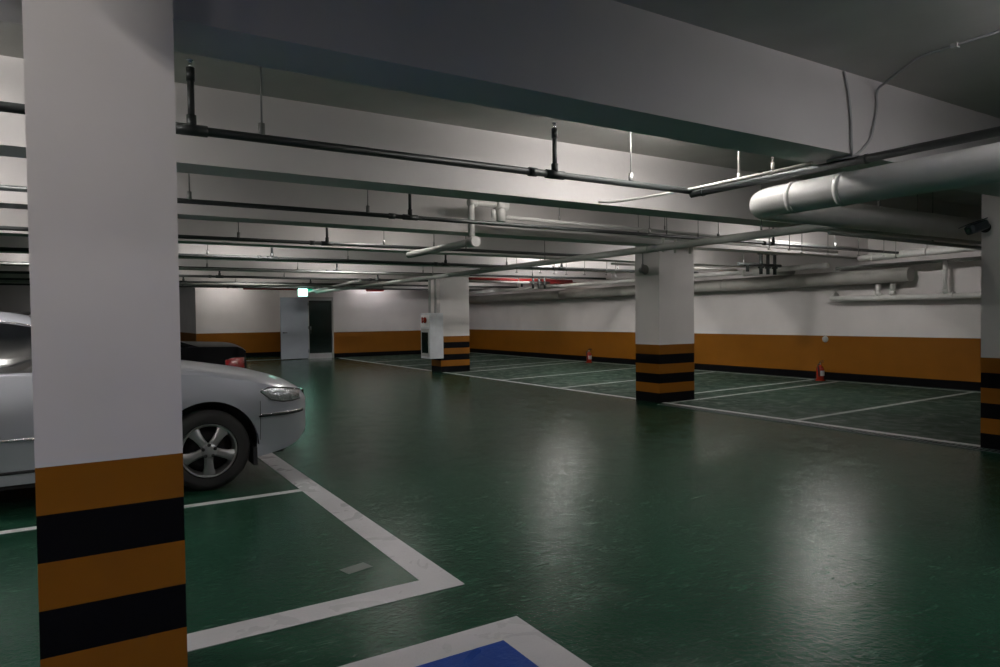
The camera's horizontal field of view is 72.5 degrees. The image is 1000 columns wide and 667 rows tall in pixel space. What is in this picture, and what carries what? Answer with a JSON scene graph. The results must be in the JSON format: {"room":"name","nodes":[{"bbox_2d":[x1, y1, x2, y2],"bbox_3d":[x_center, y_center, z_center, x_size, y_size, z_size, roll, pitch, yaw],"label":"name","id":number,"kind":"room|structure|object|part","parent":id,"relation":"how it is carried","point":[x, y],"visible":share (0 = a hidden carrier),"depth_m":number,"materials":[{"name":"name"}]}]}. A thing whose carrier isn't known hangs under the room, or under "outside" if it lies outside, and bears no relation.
{"room":"parking garage","nodes":[
{"label":"parking garage","id":0,"kind":"room"},
{"bbox_2d":[0,285,30,312],"bbox_3d":[-21.806,-0.569,28.671,14.900,3.300,0.300,-1,2,-32],"label":"wall","id":1,"kind":"structure","parent":0,"point":[13,298],"depth_m":29.14,"materials":[{"name":"paint"}]},
{"bbox_2d":[179,287,280,356],"bbox_3d":[-12.418,-0.726,30.744,3.270,3.300,6.600,-1,2,-32],"label":"wall","id":2,"kind":"structure","parent":0,"point":[249,320],"depth_m":28.06,"materials":[{"name":"paint"}]},
{"bbox_2d":[243,288,296,289],"bbox_3d":[-8.409,-1.647,24.976,1.900,0.100,0.100,-1,2,-32],"label":"pipe","id":3,"kind":"object","parent":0,"point":[243,288],"visible":0.54,"depth_m":24.82,"materials":[{"name":"metal"}]},
{"bbox_2d":[279,289,427,358],"bbox_3d":[-5.209,-0.778,29.424,7.630,3.300,3.200,-1,2,-32],"label":"wall","id":4,"kind":"structure","parent":0,"point":[387,322],"depth_m":27.69,"materials":[{"name":"paint"}]},
{"bbox_2d":[307,297,333,358],"bbox_3d":[-6.983,-0.224,26.499,1.020,2.370,0.180,-1,2,-32],"label":"door","id":5,"kind":"structure","parent":4,"relation":"in","point":[320,309],"depth_m":26.52,"materials":[{"name":"grey"}]},
{"bbox_2d":[280,297,308,359],"bbox_3d":[-7.766,-0.200,25.849,1.094,2.330,0.112,-2,2,-38],"label":"door leaf","id":6,"kind":"structure","parent":5,"relation":"attached to","point":[294,327],"depth_m":25.84,"materials":[{"name":"grey metal"}]},
{"bbox_2d":[0,352,999,666],"bbox_3d":[-6.086,1.408,13.304,26.100,0.303,43.600,-1,2,-32],"label":"floor","id":7,"kind":"structure","parent":0,"point":[626,532],"depth_m":4.81,"materials":[{"name":"green paint"}]},
{"bbox_2d":[22,0,187,666],"bbox_3d":[-1.549,-0.200,2.678,0.465,3.310,0.530,-1,2,-32],"label":"column","id":8,"kind":"structure","parent":7,"relation":"on","point":[99,83],"depth_m":2.45,"materials":[{"name":"paint"}]},
{"bbox_2d":[16,312,246,368],"bbox_3d":[-5.785,0.566,7.864,5.166,1.633,2.286,-1,2,-32],"label":"car","id":9,"kind":"object","parent":7,"relation":"on","point":[222,353],"visible":0.09,"depth_m":8.28,"materials":[{"name":"black paint"}]},
{"bbox_2d":[225,357,244,367],"bbox_3d":[-3.250,0.369,8.396,0.054,0.145,0.265,0,2,37],"label":"tail lamp","id":10,"kind":"object","parent":9,"relation":"attached to","point":[230,361],"depth_m":8.38,"materials":[{"name":"red plastic"}]},
{"bbox_2d":[0,312,304,490],"bbox_3d":[-4.418,0.595,5.957,5.166,1.633,2.286,-1,2,-32],"label":"car","id":11,"kind":"object","parent":7,"relation":"on","point":[232,416],"visible":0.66,"depth_m":6.03,"materials":[{"name":"silver metal"}]},
{"bbox_3d":[-4.319,0.019,5.138,2.406,0.291,0.144,-1,2,-30],"label":"window trim","id":12,"kind":"part","parent":11,"relation":"part of","materials":[{"name":"silver metal"}]},
{"bbox_3d":[-3.851,0.824,5.173,1.900,0.020,0.026,-1,2,-32],"label":"door moulding","id":13,"kind":"part","parent":11,"relation":"part of","materials":[{"name":"silver metal"}]},
{"bbox_3d":[-3.868,1.083,5.212,2.000,0.024,0.030,-1,2,-32],"label":"sill trim","id":14,"kind":"part","parent":11,"relation":"part of","materials":[{"name":"black plastic"}]},
{"bbox_3d":[-2.046,0.742,6.497,0.076,0.025,0.553,0,1,26],"label":"bumper trim","id":15,"kind":"part","parent":11,"relation":"part of","materials":[{"name":"silver metal"}]},
{"bbox_2d":[340,562,372,573],"bbox_3d":[-0.866,1.413,4.105,0.100,0.003,0.170,1,2,44],"label":"floor patch","id":16,"kind":"object","parent":7,"relation":"on","point":[361,566],"depth_m":4.10,"materials":[{"name":"grey paint"}]},
{"bbox_2d":[431,277,469,372],"bbox_3d":[-1.413,-0.589,19.264,0.910,3.310,0.590,-1,2,-32],"label":"column","id":17,"kind":"structure","parent":7,"relation":"on","point":[452,293],"depth_m":19.02,"materials":[{"name":"paint"}]},
{"bbox_2d":[421,313,443,358],"bbox_3d":[-1.900,0.063,18.769,0.465,1.240,0.600,-1,2,-32],"label":"electrical box","id":18,"kind":"object","parent":17,"relation":"attached to","point":[431,323],"visible":1,"depth_m":18.55,"materials":[{"name":"metal"}]},
{"bbox_3d":[-2.055,0.252,18.677,0.005,0.570,0.400,-1,2,-32],"label":"glass","id":19,"kind":"part","parent":18,"relation":"part of","materials":[{"name":"black glass"}]},
{"bbox_3d":[-2.052,-0.343,18.669,0.010,0.320,0.500,-1,2,-32],"label":"alarm panel","id":20,"kind":"part","parent":18,"relation":"part of","materials":[{"name":"white metal"}]},
{"bbox_3d":[-2.047,0.247,18.682,0.015,0.760,0.500,-1,2,-32],"label":"door","id":21,"kind":"part","parent":18,"relation":"part of","materials":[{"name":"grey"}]},
{"bbox_2d":[428,280,430,312],"bbox_3d":[-1.939,-1.386,18.721,0.070,1.660,0.070,-1,2,-32],"label":"riser pipe","id":22,"kind":"object","parent":18,"relation":"attached to","point":[429,281],"visible":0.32,"depth_m":18.71,"materials":[{"name":"grey plastic"}]},
{"bbox_2d":[434,279,436,312],"bbox_3d":[-1.789,-1.388,18.744,0.070,1.660,0.070,-1,2,-32],"label":"riser pipe","id":23,"kind":"object","parent":18,"relation":"attached to","point":[435,305],"visible":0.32,"depth_m":18.72,"materials":[{"name":"grey plastic"}]},
{"bbox_2d":[586,350,591,362],"bbox_3d":[2.892,0.723,22.162,0.227,0.451,0.227,-1,1,-5],"label":"fire extinguisher","id":24,"kind":"object","parent":7,"relation":"on","point":[588,355],"visible":1,"depth_m":22.09,"materials":[{"name":"red metal"}]},
{"bbox_2d":[635,246,693,402],"bbox_3d":[2.931,-0.473,12.145,0.850,3.310,0.590,-1,2,-32],"label":"column","id":25,"kind":"structure","parent":7,"relation":"on","point":[664,296],"depth_m":11.91,"materials":[{"name":"paint"}]},
{"bbox_2d":[815,360,825,380],"bbox_3d":[7.178,0.834,15.290,0.227,0.451,0.227,-1,1,-5],"label":"fire extinguisher","id":26,"kind":"object","parent":7,"relation":"on","point":[819,369],"visible":1,"depth_m":15.22,"materials":[{"name":"red metal"}]},
{"bbox_2d":[657,404,999,453],"bbox_3d":[5.442,1.273,7.131,0.170,0.016,10.410,-1,2,-32],"label":"floor marking","id":27,"kind":"object","parent":7,"relation":"in","point":[684,407],"visible":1,"depth_m":8.73,"materials":[{"name":"white paint"}]},
{"bbox_2d":[980,194,999,449],"bbox_3d":[5.814,-0.397,7.468,0.860,3.310,0.600,-1,2,-32],"label":"column","id":28,"kind":"structure","parent":7,"relation":"on","point":[990,241],"depth_m":7.43,"materials":[{"name":"paint"}]},
{"bbox_2d":[958,217,990,234],"bbox_3d":[5.161,-1.161,7.399,0.330,0.184,0.146,-1,1,-15],"label":"security camera","id":29,"kind":"object","parent":28,"relation":"attached to","point":[982,225],"visible":1,"depth_m":7.35,"materials":[{"name":"black plastic"}]},
{"bbox_2d":[0,0,999,206],"bbox_3d":[-6.128,-2.189,13.220,26.100,0.300,43.600,-1,2,-32],"label":"ceiling","id":30,"kind":"structure","parent":0,"point":[871,39],"depth_m":4.87,"materials":[{"name":"paint"}]},
{"bbox_2d":[0,271,427,281],"bbox_3d":[-8.922,-1.707,15.971,17.600,0.728,0.095,-1,2,-32],"label":"pipe","id":31,"kind":"object","parent":30,"relation":"hanging from","point":[219,275],"visible":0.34,"depth_m":17.74,"materials":[{"name":"grey metal"}]},
{"bbox_2d":[0,283,427,289],"bbox_3d":[-10.621,-1.817,21.500,20.500,0.728,0.095,-1,2,-32],"label":"pipe","id":32,"kind":"object","parent":30,"relation":"hanging from","point":[25,284],"visible":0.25,"depth_m":23.21,"materials":[{"name":"grey metal"}]},
{"bbox_2d":[29,283,482,289],"bbox_3d":[-11.671,-1.896,22.250,25.500,0.620,0.380,-1,2,-32],"label":"ceiling beam","id":33,"kind":"structure","parent":30,"relation":"attached to","point":[402,287],"depth_m":26.83,"materials":[{"name":"paint"}]},
{"bbox_2d":[0,274,516,285],"bbox_3d":[-10.282,-1.859,19.993,25.500,0.620,0.380,-1,2,-32],"label":"ceiling beam","id":34,"kind":"structure","parent":30,"relation":"attached to","point":[1,275],"depth_m":21.86,"materials":[{"name":"paint"}]},
{"bbox_2d":[0,277,518,287],"bbox_3d":[-8.600,-1.792,19.455,21.800,0.728,0.095,-1,2,-32],"label":"pipe","id":35,"kind":"object","parent":30,"relation":"hanging from","point":[183,279],"visible":0.34,"depth_m":20.69,"materials":[{"name":"grey metal"}]},
{"bbox_2d":[0,266,559,279],"bbox_3d":[-8.842,-1.821,17.651,25.500,0.620,0.380,-1,2,-32],"label":"ceiling beam","id":36,"kind":"structure","parent":30,"relation":"attached to","point":[2,268],"depth_m":19.10,"materials":[{"name":"paint"}]},
{"bbox_2d":[0,222,583,255],"bbox_3d":[-5.170,-1.589,8.535,16.200,0.703,0.095,-1,2,-32],"label":"pipe","id":37,"kind":"object","parent":30,"relation":"hanging from","point":[326,242],"visible":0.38,"depth_m":10.12,"materials":[{"name":"grey metal"}]},
{"bbox_2d":[0,261,605,279],"bbox_3d":[-5.922,-1.708,14.529,21.200,0.728,0.095,-1,2,-32],"label":"pipe","id":38,"kind":"object","parent":30,"relation":"hanging from","point":[480,275],"visible":0.22,"depth_m":17.19,"materials":[{"name":"grey metal"}]},
{"bbox_2d":[297,289,311,296],"bbox_3d":[-7.139,-1.827,24.947,0.540,0.950,0.076,-1,2,-32],"label":"exit sign","id":39,"kind":"object","parent":30,"relation":"hanging from","point":[300,292],"visible":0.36,"depth_m":24.88,"materials":[{"name":"green"}]},
{"bbox_2d":[0,253,610,278],"bbox_3d":[-7.396,-1.783,15.300,25.500,0.620,0.380,-1,2,-32],"label":"ceiling beam","id":40,"kind":"structure","parent":30,"relation":"attached to","point":[10,257],"depth_m":17.20,"materials":[{"name":"paint"}]},
{"bbox_2d":[0,236,634,272],"bbox_3d":[-5.940,-1.744,12.932,25.500,0.620,0.380,-1,2,-32],"label":"ceiling beam","id":41,"kind":"structure","parent":30,"relation":"attached to","point":[5,241],"depth_m":14.33,"materials":[{"name":"paint"}]},
{"bbox_2d":[0,58,693,193],"bbox_3d":[-3.704,-1.502,3.098,13.000,0.656,0.095,-1,2,-32],"label":"pipe","id":42,"kind":"object","parent":30,"relation":"hanging from","point":[190,128],"visible":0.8,"depth_m":4.79,"materials":[{"name":"grey metal"}]},
{"bbox_3d":[-1.550,-1.590,4.422,0.011,0.592,0.011,0,2,36],"label":"hanger rod","id":43,"kind":"part","parent":42,"relation":"part of","materials":[{"name":"grey metal"}]},
{"bbox_3d":[1.167,-1.661,6.092,0.011,0.592,0.011,0,2,36],"label":"hanger rod","id":44,"kind":"part","parent":42,"relation":"part of","materials":[{"name":"grey metal"}]},
{"bbox_2d":[0,245,698,272],"bbox_3d":[-4.115,-1.683,12.353,22.000,0.718,0.095,-1,2,-32],"label":"pipe","id":45,"kind":"object","parent":30,"relation":"hanging from","point":[271,257],"visible":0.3,"depth_m":13.12,"materials":[{"name":"grey metal"}]},
{"bbox_2d":[0,208,758,267],"bbox_3d":[-4.483,-1.706,10.565,25.500,0.620,0.380,-1,2,-32],"label":"ceiling beam","id":46,"kind":"structure","parent":30,"relation":"attached to","point":[8,217],"depth_m":11.80,"materials":[{"name":"paint"}]},
{"bbox_2d":[0,156,867,258],"bbox_3d":[-3.027,-1.667,8.197,25.500,0.620,0.380,-1,2,-32],"label":"ceiling beam","id":47,"kind":"structure","parent":30,"relation":"attached to","point":[13,170],"depth_m":9.04,"materials":[{"name":"paint"}]},
{"bbox_2d":[0,173,898,253],"bbox_3d":[-1.175,-1.635,7.763,22.200,0.667,0.095,-1,2,-32],"label":"pipe","id":48,"kind":"object","parent":30,"relation":"hanging from","point":[189,200],"visible":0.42,"depth_m":7.96,"materials":[{"name":"grey metal"}]},
{"bbox_2d":[406,199,508,257],"bbox_3d":[-0.667,-1.591,9.931,0.633,0.868,2.140,-1,2,-32],"label":"pipe","id":49,"kind":"object","parent":30,"relation":"hanging from","point":[499,209],"visible":0.8,"depth_m":9.15,"materials":[{"name":"grey plastic"}]},
{"bbox_2d":[0,55,981,244],"bbox_3d":[-1.602,-1.630,5.880,25.500,0.620,0.380,-1,2,-32],"label":"ceiling beam","id":50,"kind":"structure","parent":30,"relation":"attached to","point":[214,108],"depth_m":6.24,"materials":[{"name":"paint"}]},
{"bbox_2d":[0,0,999,196],"bbox_3d":[-0.193,-1.592,3.589,25.500,0.620,0.360,-1,2,-32],"label":"ceiling beam","id":51,"kind":"structure","parent":30,"relation":"attached to","point":[611,64],"depth_m":3.83,"materials":[{"name":"paint"}]},
{"bbox_2d":[843,71,852,156],"bbox_3d":[2.587,-1.631,5.069,0.122,0.624,0.018,-1,2,-32],"label":"cable","id":52,"kind":"object","parent":51,"relation":"attached to","point":[844,72],"visible":1,"depth_m":5.08,"materials":[{"name":"grey plastic"}]},
{"bbox_2d":[827,30,999,161],"bbox_3d":[3.350,-1.625,4.265,0.323,0.629,2.600,-1,2,-32],"label":"cable","id":53,"kind":"object","parent":51,"relation":"attached to","point":[955,45],"visible":1,"depth_m":4.97,"materials":[{"name":"grey plastic"}]},
{"bbox_2d":[518,278,549,288],"bbox_3d":[1.035,-1.889,21.975,1.380,0.876,0.134,-1,2,-32],"label":"cluster","id":54,"kind":"object","parent":30,"relation":"hanging from","point":[532,282],"visible":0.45,"depth_m":22.09,"materials":[{"name":"grey metal"}]},
{"bbox_2d":[639,253,648,274],"bbox_3d":[2.482,-1.564,11.866,0.170,1.085,0.125,-1,2,-32],"label":"speaker","id":55,"kind":"object","parent":30,"relation":"hanging from","point":[644,269],"visible":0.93,"depth_m":11.85},
{"bbox_2d":[315,170,980,293],"bbox_3d":[1.516,-1.814,18.050,7.038,0.852,19.991,-1,2,-32],"label":"pipe","id":56,"kind":"object","parent":30,"relation":"hanging from","point":[797,229],"visible":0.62,"depth_m":9.87,"materials":[{"name":"plastic"}]},
{"bbox_2d":[0,280,382,287],"bbox_3d":[-9.762,-1.327,17.927,14.200,0.070,0.070,-1,2,-32],"label":"pipe","id":57,"kind":"object","parent":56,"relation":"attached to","point":[1,281],"visible":0.52,"depth_m":19.43,"materials":[{"name":"grey plastic"}]},
{"bbox_2d":[308,279,360,292],"bbox_3d":[-5.234,-1.433,21.062,0.070,0.070,7.443,-1,1,-25],"label":"pipe","id":58,"kind":"object","parent":57,"relation":"attached to","point":[359,280],"visible":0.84,"depth_m":20.00,"materials":[{"name":"grey plastic"}]},
{"bbox_2d":[0,262,469,276],"bbox_3d":[-6.851,-1.282,13.289,14.300,0.056,0.056,-1,2,-32],"label":"pipe","id":59,"kind":"object","parent":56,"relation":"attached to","point":[1,263],"visible":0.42,"depth_m":14.68,"materials":[{"name":"grey metal"}]},
{"bbox_2d":[469,280,529,283],"bbox_3d":[-0.342,-1.591,20.927,3.001,0.092,0.092,-2,2,-32],"label":"pipe","id":60,"kind":"object","parent":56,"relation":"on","point":[470,281],"visible":0.83,"depth_m":21.07,"materials":[{"name":"white metal"}]},
{"bbox_2d":[469,263,829,293],"bbox_3d":[2.482,-1.921,21.896,0.132,0.840,17.250,-1,2,-32],"label":"pipe","id":61,"kind":"object","parent":30,"relation":"hanging from","point":[819,265],"visible":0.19,"depth_m":19.79,"materials":[{"name":"white plastic"}]},
{"bbox_2d":[469,277,572,281],"bbox_3d":[0.404,-1.725,22.001,4.800,0.120,0.110,-1,2,-32],"label":"pipe","id":62,"kind":"object","parent":61,"relation":"attached to","point":[470,278],"visible":0.42,"depth_m":21.98,"materials":[{"name":"metal"}]},
{"bbox_2d":[529,282,575,283],"bbox_3d":[0.877,-1.645,21.999,4.000,0.070,0.070,-1,2,-32],"label":"pipe","id":63,"kind":"object","parent":61,"relation":"attached to","point":[550,282],"visible":0.1,"depth_m":22.66,"materials":[{"name":"metal"}]},
{"bbox_2d":[742,268,794,276],"bbox_3d":[6.364,-1.452,16.169,0.765,0.170,0.885,-1,2,-32],"label":"pipe","id":64,"kind":"object","parent":61,"relation":"attached to","point":[752,272],"visible":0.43,"depth_m":15.98,"materials":[{"name":"white plastic"}]},
{"bbox_2d":[490,215,837,252],"bbox_3d":[3.306,-1.814,11.544,8.201,0.590,0.095,-1,2,-32],"label":"pipe","id":65,"kind":"object","parent":30,"relation":"hanging from","point":[729,243],"visible":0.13,"depth_m":12.13,"materials":[{"name":"white metal"}]},
{"bbox_2d":[611,263,736,270],"bbox_3d":[3.753,-1.766,14.259,3.803,0.822,0.121,-2,2,-33],"label":"pipe","id":66,"kind":"object","parent":30,"relation":"hanging from","point":[625,264],"visible":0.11,"depth_m":14.67,"materials":[{"name":"grey"}]},
{"bbox_2d":[666,218,698,236],"bbox_3d":[2.876,-1.785,10.670,1.050,0.596,0.096,-2,2,-32],"label":"pipe","id":67,"kind":"object","parent":30,"relation":"hanging from","point":[666,218],"visible":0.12,"depth_m":10.84,"materials":[{"name":"grey metal"}]},
{"bbox_2d":[505,208,867,248],"bbox_3d":[3.775,-1.852,11.622,8.921,0.528,0.095,-1,2,-32],"label":"pipe","id":68,"kind":"object","parent":30,"relation":"hanging from","point":[507,217],"visible":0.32,"depth_m":10.47,"materials":[{"name":"white metal"}]},
{"bbox_2d":[469,267,914,302],"bbox_3d":[3.350,-1.315,21.618,0.312,0.312,18.650,-1,2,-32],"label":"pipe","id":69,"kind":"object","parent":30,"relation":"hanging from","point":[904,274],"visible":0.85,"depth_m":16.65,"materials":[{"name":"white metal"}]},
{"bbox_2d":[598,157,812,202],"bbox_3d":[1.792,-1.655,6.340,0.129,0.630,2.371,-2,2,-36],"label":"conduit","id":70,"kind":"object","parent":30,"relation":"hanging from","point":[773,170],"visible":0.79,"depth_m":6.04,"materials":[{"name":"grey metal"}]},
{"bbox_2d":[737,253,781,274],"bbox_3d":[5.566,-1.739,14.609,1.380,0.936,0.134,-1,2,-32],"label":"cluster","id":71,"kind":"object","parent":30,"relation":"hanging from","point":[760,265],"visible":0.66,"depth_m":14.67,"materials":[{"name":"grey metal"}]},
{"bbox_2d":[689,126,999,197],"bbox_3d":[3.814,-1.573,3.260,0.100,0.696,7.600,-1,2,-32],"label":"pipe","id":72,"kind":"object","parent":30,"relation":"hanging from","point":[995,131],"visible":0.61,"depth_m":5.09,"materials":[{"name":"grey metal"}]},
{"bbox_3d":[2.111,-1.656,6.027,0.020,0.620,0.020,-1,1,-9],"label":"hanger rod","id":73,"kind":"part","parent":72,"relation":"part of","materials":[{"name":"grey metal"}]},
{"bbox_2d":[749,142,999,240],"bbox_3d":[7.909,-1.533,5.500,9.502,0.975,7.125,-1,2,-32],"label":"drain pipe","id":74,"kind":"object","parent":30,"relation":"hanging from","point":[833,200],"visible":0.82,"depth_m":5.28,"materials":[{"name":"white plastic"}]},
{"bbox_2d":[828,192,980,249],"bbox_3d":[6.779,-1.687,10.102,6.400,0.856,0.104,-1,2,-32],"label":"pipe","id":75,"kind":"object","parent":30,"relation":"hanging from","point":[837,233],"visible":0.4,"depth_m":9.28,"materials":[{"name":"grey plastic"}]},
{"bbox_2d":[830,261,980,301],"bbox_3d":[9.162,-1.408,12.457,0.284,1.580,6.660,-1,2,-32],"label":"pipe","id":76,"kind":"object","parent":30,"relation":"hanging from","point":[878,296],"visible":0.97,"depth_m":13.70,"materials":[{"name":"white plastic"}]},
{"bbox_2d":[835,256,980,269],"bbox_3d":[8.501,-1.413,13.425,0.070,0.070,4.000,-1,2,-32],"label":"pipe","id":77,"kind":"object","parent":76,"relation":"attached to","point":[979,257],"visible":1,"depth_m":13.75,"materials":[{"name":"grey plastic"}]},
{"bbox_2d":[857,244,980,261],"bbox_3d":[8.336,-1.827,13.082,0.934,0.753,2.504,-1,2,-32],"label":"pipe","id":78,"kind":"object","parent":30,"relation":"hanging from","point":[926,251],"visible":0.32,"depth_m":12.96,"materials":[{"name":"white plastic"}]},
{"bbox_2d":[469,239,980,390],"bbox_3d":[7.447,-0.607,15.842,0.300,3.300,33.200,-1,2,-32],"label":"wall","id":79,"kind":"structure","parent":0,"point":[777,331],"depth_m":16.18,"materials":[{"name":"paint"}]},
{"bbox_2d":[822,336,827,341],"bbox_3d":[7.429,0.130,15.585,0.032,0.140,0.140,-1,2,-32],"label":"marker","id":80,"kind":"object","parent":79,"relation":"attached to","point":[825,338],"visible":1,"depth_m":15.57,"materials":[{"name":"grey plastic"}]}
]}

